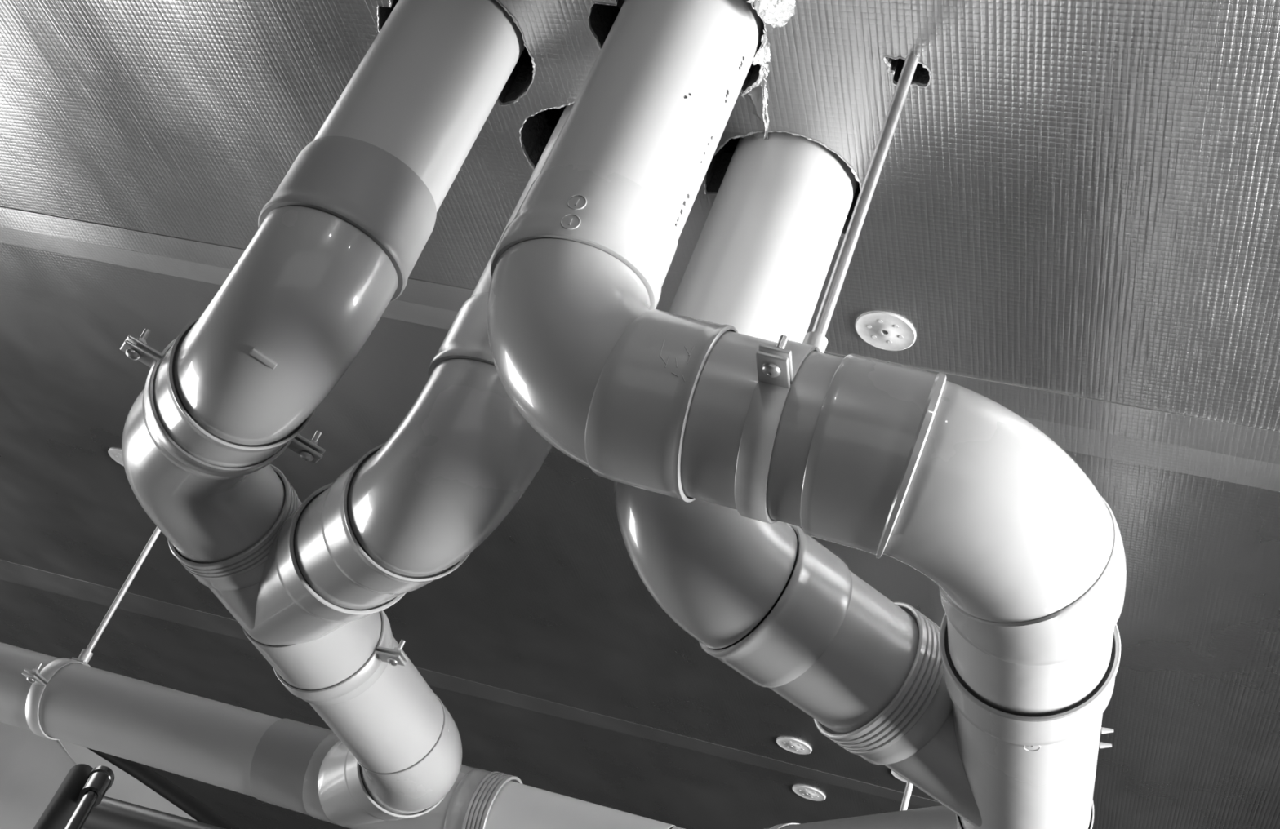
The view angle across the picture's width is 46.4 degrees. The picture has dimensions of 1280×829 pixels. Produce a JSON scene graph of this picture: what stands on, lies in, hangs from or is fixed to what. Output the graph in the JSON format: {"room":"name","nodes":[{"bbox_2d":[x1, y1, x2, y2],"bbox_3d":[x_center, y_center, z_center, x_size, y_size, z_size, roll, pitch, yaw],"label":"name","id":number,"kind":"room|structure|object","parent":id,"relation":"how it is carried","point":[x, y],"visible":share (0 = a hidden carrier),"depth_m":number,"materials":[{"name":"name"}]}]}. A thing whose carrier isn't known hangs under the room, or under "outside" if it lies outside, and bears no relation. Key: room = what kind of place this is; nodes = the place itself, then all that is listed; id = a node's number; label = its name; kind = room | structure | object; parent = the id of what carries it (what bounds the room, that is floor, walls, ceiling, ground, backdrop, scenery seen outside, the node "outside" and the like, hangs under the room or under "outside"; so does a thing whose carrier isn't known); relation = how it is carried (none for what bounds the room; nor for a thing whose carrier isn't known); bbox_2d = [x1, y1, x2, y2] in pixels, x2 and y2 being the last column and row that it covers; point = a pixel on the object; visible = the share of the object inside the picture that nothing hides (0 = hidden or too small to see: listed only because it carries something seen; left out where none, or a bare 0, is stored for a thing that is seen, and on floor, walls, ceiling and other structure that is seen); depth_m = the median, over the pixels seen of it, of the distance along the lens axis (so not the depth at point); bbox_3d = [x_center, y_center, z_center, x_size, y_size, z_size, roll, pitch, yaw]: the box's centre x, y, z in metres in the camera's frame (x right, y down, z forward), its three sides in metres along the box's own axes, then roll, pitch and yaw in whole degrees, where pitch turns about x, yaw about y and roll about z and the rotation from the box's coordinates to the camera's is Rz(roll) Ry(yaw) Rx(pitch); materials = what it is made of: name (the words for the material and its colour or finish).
{"room":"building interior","nodes":[
{"label":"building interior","id":0,"kind":"room"},
{"bbox_2d":[0,722,76,828],"bbox_3d":[-1.055,0.599,2.227,0.692,0.440,0.099,15,-31,11],"label":"wall","id":1,"kind":"structure","parent":0,"point":[33,767],"depth_m":2.25,"materials":[{"name":"grey metal"}]},
{"bbox_2d":[87,748,239,828],"bbox_3d":[-0.678,0.570,2.197,0.431,0.126,0.032,10,-32,20],"label":"bar","id":2,"kind":"object","parent":1,"relation":"attached to","point":[195,809],"visible":0.77,"depth_m":2.19,"materials":[{"name":"black paint"}]},
{"bbox_2d":[33,764,93,828],"bbox_3d":[-0.680,0.479,1.746,0.044,0.167,0.156,27,-30,-9],"label":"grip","id":3,"kind":"object","parent":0,"point":[61,807],"visible":0.69,"depth_m":1.75,"materials":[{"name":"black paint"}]},
{"bbox_2d":[63,765,114,828],"bbox_3d":[-0.641,0.465,1.702,0.030,0.159,0.166,29,-31,-11],"label":"tube","id":4,"kind":"object","parent":3,"relation":"attached to","point":[100,780],"visible":1,"depth_m":1.75,"materials":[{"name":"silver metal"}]},
{"bbox_2d":[56,740,195,821],"bbox_3d":[-0.783,0.616,2.376,0.439,0.154,0.036,15,-31,11],"label":"wall","id":5,"kind":"structure","parent":0,"point":[125,788],"depth_m":2.37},
{"bbox_2d":[81,796,224,828],"bbox_3d":[-0.617,0.566,2.000,0.307,0.056,0.052,8,-33,23],"label":"bar","id":6,"kind":"object","parent":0,"point":[111,813],"visible":0.91,"depth_m":2.01,"materials":[{"name":"silver metal"}]},
{"bbox_2d":[0,0,1279,828],"bbox_3d":[-0.034,0.768,2.981,7.100,0.069,6.800,10,-32,20],"label":"ceiling","id":7,"kind":"structure","parent":0,"point":[1074,197],"depth_m":1.52,"materials":[{"name":"silver metal"}]},
{"bbox_2d":[107,448,124,466],"bbox_3d":[-0.798,0.070,2.318,0.058,0.002,0.058,10,-32,20],"label":"washer","id":8,"kind":"object","parent":7,"relation":"attached to","point":[116,455],"visible":0.36,"depth_m":2.31,"materials":[{"name":"plastic"}]},
{"bbox_2d":[85,526,160,652],"bbox_3d":[-0.676,0.100,2.226,0.008,0.574,0.008,10,-32,20],"label":"rod","id":9,"kind":"object","parent":7,"relation":"hanging from","point":[146,550],"visible":0.34,"depth_m":2.13,"materials":[{"name":"silver metal"}]},
{"bbox_2d":[22,649,93,740],"bbox_3d":[-0.790,0.382,2.051,0.021,0.128,0.165,10,-32,20],"label":"clamp","id":10,"kind":"object","parent":9,"relation":"hanging from","point":[34,677],"visible":0.6,"depth_m":2.00,"materials":[{"name":"metal"}]},
{"bbox_2d":[71,649,93,666],"bbox_3d":[-0.772,0.339,2.078,0.021,0.019,0.022,10,-32,20],"label":"socket","id":11,"kind":"object","parent":10,"relation":"attached to","point":[85,656],"depth_m":2.07,"materials":[{"name":"silver metal"}]},
{"bbox_2d":[0,642,280,797],"bbox_3d":[-1.451,0.278,2.295,2.205,0.103,0.103,10,-32,20],"label":"drain pipe","id":12,"kind":"object","parent":10,"relation":"attached to","point":[211,742],"visible":0.84,"depth_m":1.95,"materials":[{"name":"grey plastic"}]},
{"bbox_2d":[249,719,522,828],"bbox_3d":[-0.325,0.440,1.830,0.334,0.125,0.214,10,-32,20],"label":"fitting","id":13,"kind":"object","parent":12,"relation":"attached to","point":[300,767],"visible":0.52,"depth_m":1.82,"materials":[{"name":"plastic"}]},
{"bbox_2d":[344,751,445,821],"bbox_3d":[-0.287,0.420,1.777,0.121,0.121,0.055,33,-31,-18],"label":"socket","id":14,"kind":"object","parent":13,"relation":"attached to","point":[359,806],"depth_m":1.75,"materials":[{"name":"grey plastic"}]},
{"bbox_2d":[355,693,462,814],"bbox_3d":[-0.269,0.392,1.726,0.128,0.121,0.183,21,-30,2],"label":"pipe elbow","id":15,"kind":"object","parent":13,"relation":"attached to","point":[416,788],"visible":0.46,"depth_m":1.67,"materials":[{"name":"grey plastic"}]},
{"bbox_2d":[444,768,522,828],"bbox_3d":[-0.190,0.492,1.819,0.055,0.116,0.116,10,-32,20],"label":"socket","id":16,"kind":"object","parent":13,"relation":"attached to","point":[468,805],"depth_m":1.78,"materials":[{"name":"grey plastic"}]},
{"bbox_2d":[484,781,675,828],"bbox_3d":[-0.080,0.511,1.777,0.234,0.103,0.103,10,-32,20],"label":"drain pipe","id":17,"kind":"object","parent":13,"relation":"attached to","point":[517,806],"visible":0.96,"depth_m":1.76,"materials":[{"name":"plastic"}]},
{"bbox_2d":[0,560,942,808],"bbox_3d":[0.226,0.577,2.470,4.077,0.001,0.125,10,-32,20],"label":"tape","id":18,"kind":"object","parent":7,"relation":"attached to","point":[9,571],"visible":0.78,"depth_m":2.67,"materials":[{"name":"grey"}]},
{"bbox_2d":[0,206,1279,464],"bbox_3d":[-0.099,-0.104,1.581,3.223,0.003,0.053,11,-32,18],"label":"tape","id":19,"kind":"object","parent":7,"relation":"attached to","point":[1253,443],"visible":0.49,"depth_m":1.42,"materials":[{"name":"grey"}]},
{"bbox_2d":[0,226,1279,492],"bbox_3d":[-0.099,-0.081,1.618,3.295,0.003,0.056,11,-32,18],"label":"tape","id":20,"kind":"object","parent":7,"relation":"attached to","point":[1179,459],"visible":0.44,"depth_m":1.45,"materials":[{"name":"white"}]},
{"bbox_2d":[776,737,811,755],"bbox_3d":[0.244,0.528,2.376,0.058,0.002,0.058,10,-32,20],"label":"washer","id":21,"kind":"object","parent":7,"relation":"attached to","point":[790,744],"visible":1,"depth_m":2.37,"materials":[{"name":"plastic"}]},
{"bbox_2d":[791,785,825,801],"bbox_3d":[0.286,0.644,2.536,0.058,0.002,0.058,10,-32,20],"label":"washer","id":22,"kind":"object","parent":7,"relation":"attached to","point":[806,793],"visible":1,"depth_m":2.53,"materials":[{"name":"plastic"}]},
{"bbox_2d":[812,53,918,336],"bbox_3d":[0.202,-0.261,1.118,0.009,0.525,0.009,10,-32,20],"label":"rod","id":23,"kind":"object","parent":7,"relation":"hanging from","point":[832,293],"visible":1,"depth_m":1.05,"materials":[{"name":"metal"}]},
{"bbox_2d":[734,331,827,524],"bbox_3d":[0.092,0.004,0.955,0.025,0.135,0.172,12,-31,16],"label":"clamp","id":24,"kind":"object","parent":23,"relation":"hanging from","point":[777,367],"visible":0.56,"depth_m":0.90,"materials":[{"name":"metal"}]},
{"bbox_2d":[680,330,844,527],"bbox_3d":[0.087,0.011,0.951,0.132,0.115,0.110,12,-31,16],"label":"drain pipe","id":25,"kind":"object","parent":24,"relation":"attached to","point":[727,381],"visible":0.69,"depth_m":0.91,"materials":[{"name":"grey plastic"}]},
{"bbox_2d":[802,331,827,353],"bbox_3d":[0.113,-0.042,0.983,0.020,0.020,0.022,12,-31,16],"label":"socket","id":26,"kind":"object","parent":24,"relation":"attached to","point":[817,340],"depth_m":0.98,"materials":[{"name":"silver metal"}]},
{"bbox_2d":[854,311,915,351],"bbox_3d":[0.231,-0.078,1.407,0.058,0.002,0.058,10,-32,20],"label":"washer","id":27,"kind":"object","parent":7,"relation":"attached to","point":[882,330],"visible":1,"depth_m":1.41,"materials":[{"name":"plastic"}]},
{"bbox_2d":[890,770,906,782],"bbox_3d":[0.418,0.562,2.319,0.058,0.002,0.058,10,-32,20],"label":"washer","id":28,"kind":"object","parent":7,"relation":"attached to","point":[893,774],"visible":0.12,"depth_m":2.33,"materials":[{"name":"plastic"}]},
{"bbox_2d":[899,781,913,811],"bbox_3d":[0.403,0.363,2.035,0.009,0.395,0.009,10,-32,20],"label":"rod","id":29,"kind":"object","parent":7,"relation":"hanging from","point":[908,788],"visible":0.02,"depth_m":1.95,"materials":[{"name":"silver metal"}]},
{"bbox_2d":[517,41,860,194],"bbox_3d":[0.058,0.539,3.122,7.100,0.080,6.800,10,-32,20],"label":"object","id":30,"kind":"structure","parent":0,"point":[553,115],"depth_m":1.67,"materials":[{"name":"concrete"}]},
{"bbox_2d":[277,0,524,279],"bbox_3d":[-0.149,-0.337,1.273,0.110,0.528,0.110,10,-32,20],"label":"drain pipe","id":31,"kind":"object","parent":30,"relation":"attached to","point":[423,92],"visible":0.66,"depth_m":1.18,"materials":[{"name":"grey plastic"}]},
{"bbox_2d":[440,0,624,365],"bbox_3d":[-0.023,-0.236,1.329,0.110,0.552,0.110,10,-32,20],"label":"drain pipe","id":32,"kind":"object","parent":30,"relation":"attached to","point":[482,286],"visible":0.08,"depth_m":1.27,"materials":[{"name":"grey plastic"}]},
{"bbox_2d":[348,292,552,577],"bbox_3d":[-0.142,0.026,1.199,0.120,0.198,0.186,33,-32,-18],"label":"pipe elbow","id":33,"kind":"object","parent":32,"relation":"attached to","point":[463,455],"visible":0.78,"depth_m":1.14,"materials":[{"name":"grey plastic"}]},
{"bbox_2d":[294,443,469,609],"bbox_3d":[-0.226,0.101,1.287,0.120,0.120,0.161,33,-32,-19],"label":"coupling","id":34,"kind":"object","parent":33,"relation":"attached to","point":[330,556],"visible":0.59,"depth_m":1.24,"materials":[{"name":"grey plastic"}]},
{"bbox_2d":[167,464,405,646],"bbox_3d":[-0.341,0.128,1.411,0.195,0.130,0.240,34,-32,-20],"label":"fitting","id":35,"kind":"object","parent":34,"relation":"attached to","point":[264,588],"visible":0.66,"depth_m":1.36,"materials":[{"name":"grey plastic"}]},
{"bbox_2d":[121,315,315,563],"bbox_3d":[-0.368,0.030,1.296,0.160,0.134,0.327,24,-30,-3],"label":"pipe elbow","id":36,"kind":"object","parent":35,"relation":"attached to","point":[207,518],"visible":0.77,"depth_m":1.26,"materials":[{"name":"grey plastic"}]},
{"bbox_2d":[120,328,325,476],"bbox_3d":[-0.336,-0.019,1.223,0.181,0.144,0.022,33,-32,-18],"label":"clamp","id":37,"kind":"object","parent":36,"relation":"attached to","point":[137,348],"visible":0.71,"depth_m":1.19,"materials":[{"name":"metal"}]},
{"bbox_2d":[142,315,315,479],"bbox_3d":[-0.331,-0.016,1.208,0.120,0.123,0.091,33,-32,-18],"label":"socket","id":38,"kind":"object","parent":36,"relation":"attached to","point":[157,464],"depth_m":1.17,"materials":[{"name":"grey plastic"}]},
{"bbox_2d":[174,135,436,444],"bbox_3d":[-0.264,-0.084,1.151,0.121,0.207,0.190,33,-32,-18],"label":"pipe elbow","id":39,"kind":"object","parent":36,"relation":"attached to","point":[309,288],"visible":0.98,"depth_m":1.10,"materials":[{"name":"plastic"}]},
{"bbox_2d":[257,135,436,302],"bbox_3d":[-0.225,-0.149,1.157,0.121,0.070,0.121,10,-32,20],"label":"socket","id":40,"kind":"object","parent":39,"relation":"attached to","point":[358,182],"depth_m":1.11,"materials":[{"name":"plastic"}]},
{"bbox_2d":[167,464,302,591],"bbox_3d":[-0.376,0.104,1.402,0.122,0.123,0.054,6,-34,26],"label":"socket","id":41,"kind":"object","parent":35,"relation":"attached to","point":[255,569],"depth_m":1.36,"materials":[{"name":"grey plastic"}]},
{"bbox_2d":[242,612,393,706],"bbox_3d":[-0.328,0.218,1.525,0.119,0.126,0.119,6,-34,26],"label":"coupling","id":42,"kind":"object","parent":35,"relation":"attached to","point":[326,662],"visible":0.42,"depth_m":1.49,"materials":[{"name":"grey plastic"}]},
{"bbox_2d":[273,610,408,701],"bbox_3d":[-0.316,0.231,1.552,0.181,0.144,0.027,6,-34,26],"label":"clamp","id":43,"kind":"object","parent":42,"relation":"attached to","point":[394,657],"visible":0.42,"depth_m":1.51,"materials":[{"name":"metal"}]},
{"bbox_2d":[308,636,443,773],"bbox_3d":[-0.297,0.290,1.603,0.110,0.124,0.199,6,-34,26],"label":"drain pipe","id":44,"kind":"object","parent":42,"relation":"attached to","point":[389,727],"visible":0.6,"depth_m":1.59,"materials":[{"name":"grey plastic"}]},
{"bbox_2d":[275,482,405,622],"bbox_3d":[-0.264,0.124,1.347,0.122,0.122,0.052,33,-32,-18],"label":"socket","id":45,"kind":"object","parent":35,"relation":"attached to","point":[295,601],"depth_m":1.32,"materials":[{"name":"grey plastic"}]},
{"bbox_2d":[427,292,494,377],"bbox_3d":[-0.104,-0.036,1.205,0.120,0.067,0.120,10,-32,20],"label":"socket","id":46,"kind":"object","parent":33,"relation":"attached to","point":[467,337],"depth_m":1.16,"materials":[{"name":"grey plastic"}]},
{"bbox_2d":[500,0,764,275],"bbox_3d":[0.042,-0.308,1.173,0.110,0.549,0.112,10,-32,20],"label":"drain pipe","id":47,"kind":"object","parent":30,"relation":"attached to","point":[653,108],"visible":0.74,"depth_m":1.07,"materials":[{"name":"grey plastic"}]},
{"bbox_2d":[486,164,678,467],"bbox_3d":[-0.037,-0.056,1.014,0.162,0.195,0.124,10,-32,20],"label":"pipe elbow","id":48,"kind":"object","parent":47,"relation":"attached to","point":[557,309],"visible":0.74,"depth_m":0.98,"materials":[{"name":"grey plastic"}]},
{"bbox_2d":[490,164,678,309],"bbox_3d":[-0.038,-0.110,1.051,0.118,0.072,0.118,10,-32,20],"label":"socket","id":49,"kind":"object","parent":48,"relation":"attached to","point":[604,210],"depth_m":1.01,"materials":[{"name":"grey plastic"}]},
{"bbox_2d":[584,309,737,502],"bbox_3d":[0.016,-0.007,0.973,0.070,0.119,0.118,12,-31,16],"label":"coupling","id":50,"kind":"object","parent":48,"relation":"attached to","point":[641,401],"visible":0.84,"depth_m":0.93,"materials":[{"name":"grey plastic"}]},
{"bbox_2d":[668,131,858,343],"bbox_3d":[0.134,-0.211,1.291,0.110,0.528,0.110,10,-32,20],"label":"drain pipe","id":51,"kind":"object","parent":30,"relation":"attached to","point":[758,265],"visible":0.43,"depth_m":1.20,"materials":[{"name":"grey plastic"}]},
{"bbox_2d":[765,805,956,828],"bbox_3d":[0.307,0.575,1.932,0.110,0.110,0.500,33,-32,-18],"label":"drain pipe","id":52,"kind":"object","parent":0,"point":[940,817],"visible":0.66,"depth_m":1.86,"materials":[{"name":"grey plastic"}]},
{"bbox_2d":[768,823,799,828],"bbox_3d":[0.212,0.631,2.086,0.172,0.116,0.024,33,-32,-18],"label":"clamp","id":53,"kind":"object","parent":52,"relation":"attached to","point":[777,827],"visible":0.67,"depth_m":2.09,"materials":[{"name":"metal"}]},
{"bbox_3d":[0.407,0.606,1.607,0.111,0.141,0.694,10,-32,20],"label":"drain pipe","id":54,"kind":"object","parent":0,"visible":0},
{"bbox_2d":[955,800,1093,828],"bbox_3d":[0.333,0.362,1.299,0.114,0.118,0.115,10,-32,20],"label":"coupling","id":55,"kind":"object","parent":54,"relation":"attached to","point":[958,824],"visible":0.06,"depth_m":1.25,"materials":[{"name":"grey plastic"}]},
{"bbox_2d":[813,602,1120,828],"bbox_3d":[0.250,0.234,1.173,0.233,0.131,0.296,10,-32,20],"label":"fitting","id":56,"kind":"object","parent":55,"relation":"attached to","point":[993,767],"visible":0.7,"depth_m":1.12,"materials":[{"name":"grey plastic"}]},
{"bbox_2d":[721,539,918,733],"bbox_3d":[0.149,0.179,1.163,0.139,0.116,0.110,34,-32,-19],"label":"drain pipe","id":57,"kind":"object","parent":56,"relation":"attached to","point":[872,655],"visible":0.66,"depth_m":1.12,"materials":[{"name":"grey plastic"}]},
{"bbox_2d":[613,481,852,688],"bbox_3d":[0.056,0.091,1.133,0.199,0.165,0.119,34,-32,-19],"label":"pipe elbow","id":58,"kind":"object","parent":57,"relation":"attached to","point":[717,571],"visible":0.57,"depth_m":1.09,"materials":[{"name":"grey plastic"}]},
{"bbox_2d":[813,602,952,765],"bbox_3d":[0.196,0.213,1.183,0.056,0.123,0.122,34,-32,-19],"label":"socket","id":59,"kind":"object","parent":56,"relation":"attached to","point":[915,728],"depth_m":1.13,"materials":[{"name":"grey plastic"}]},
{"bbox_2d":[939,613,1120,746],"bbox_3d":[0.275,0.170,1.057,0.122,0.122,0.050,10,-32,20],"label":"socket","id":60,"kind":"object","parent":56,"relation":"attached to","point":[1001,727],"depth_m":1.03,"materials":[{"name":"grey plastic"}]},
{"bbox_2d":[946,617,1114,715],"bbox_3d":[0.262,0.131,1.005,0.111,0.116,0.153,10,-32,20],"label":"drain pipe","id":61,"kind":"object","parent":56,"relation":"attached to","point":[1025,690],"visible":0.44,"depth_m":0.99,"materials":[{"name":"grey plastic"}]},
{"bbox_2d":[800,353,1126,666],"bbox_3d":[0.207,0.055,0.931,0.192,0.127,0.179,10,-32,20],"label":"pipe elbow","id":62,"kind":"object","parent":61,"relation":"attached to","point":[923,471],"visible":1,"depth_m":0.89,"materials":[{"name":"grey plastic"}]},
{"bbox_2d":[800,353,946,559],"bbox_3d":[0.145,0.026,0.931,0.066,0.122,0.121,14,-31,13],"label":"socket","id":63,"kind":"object","parent":62,"relation":"attached to","point":[874,475],"depth_m":0.88,"materials":[{"name":"grey plastic"}]}
]}

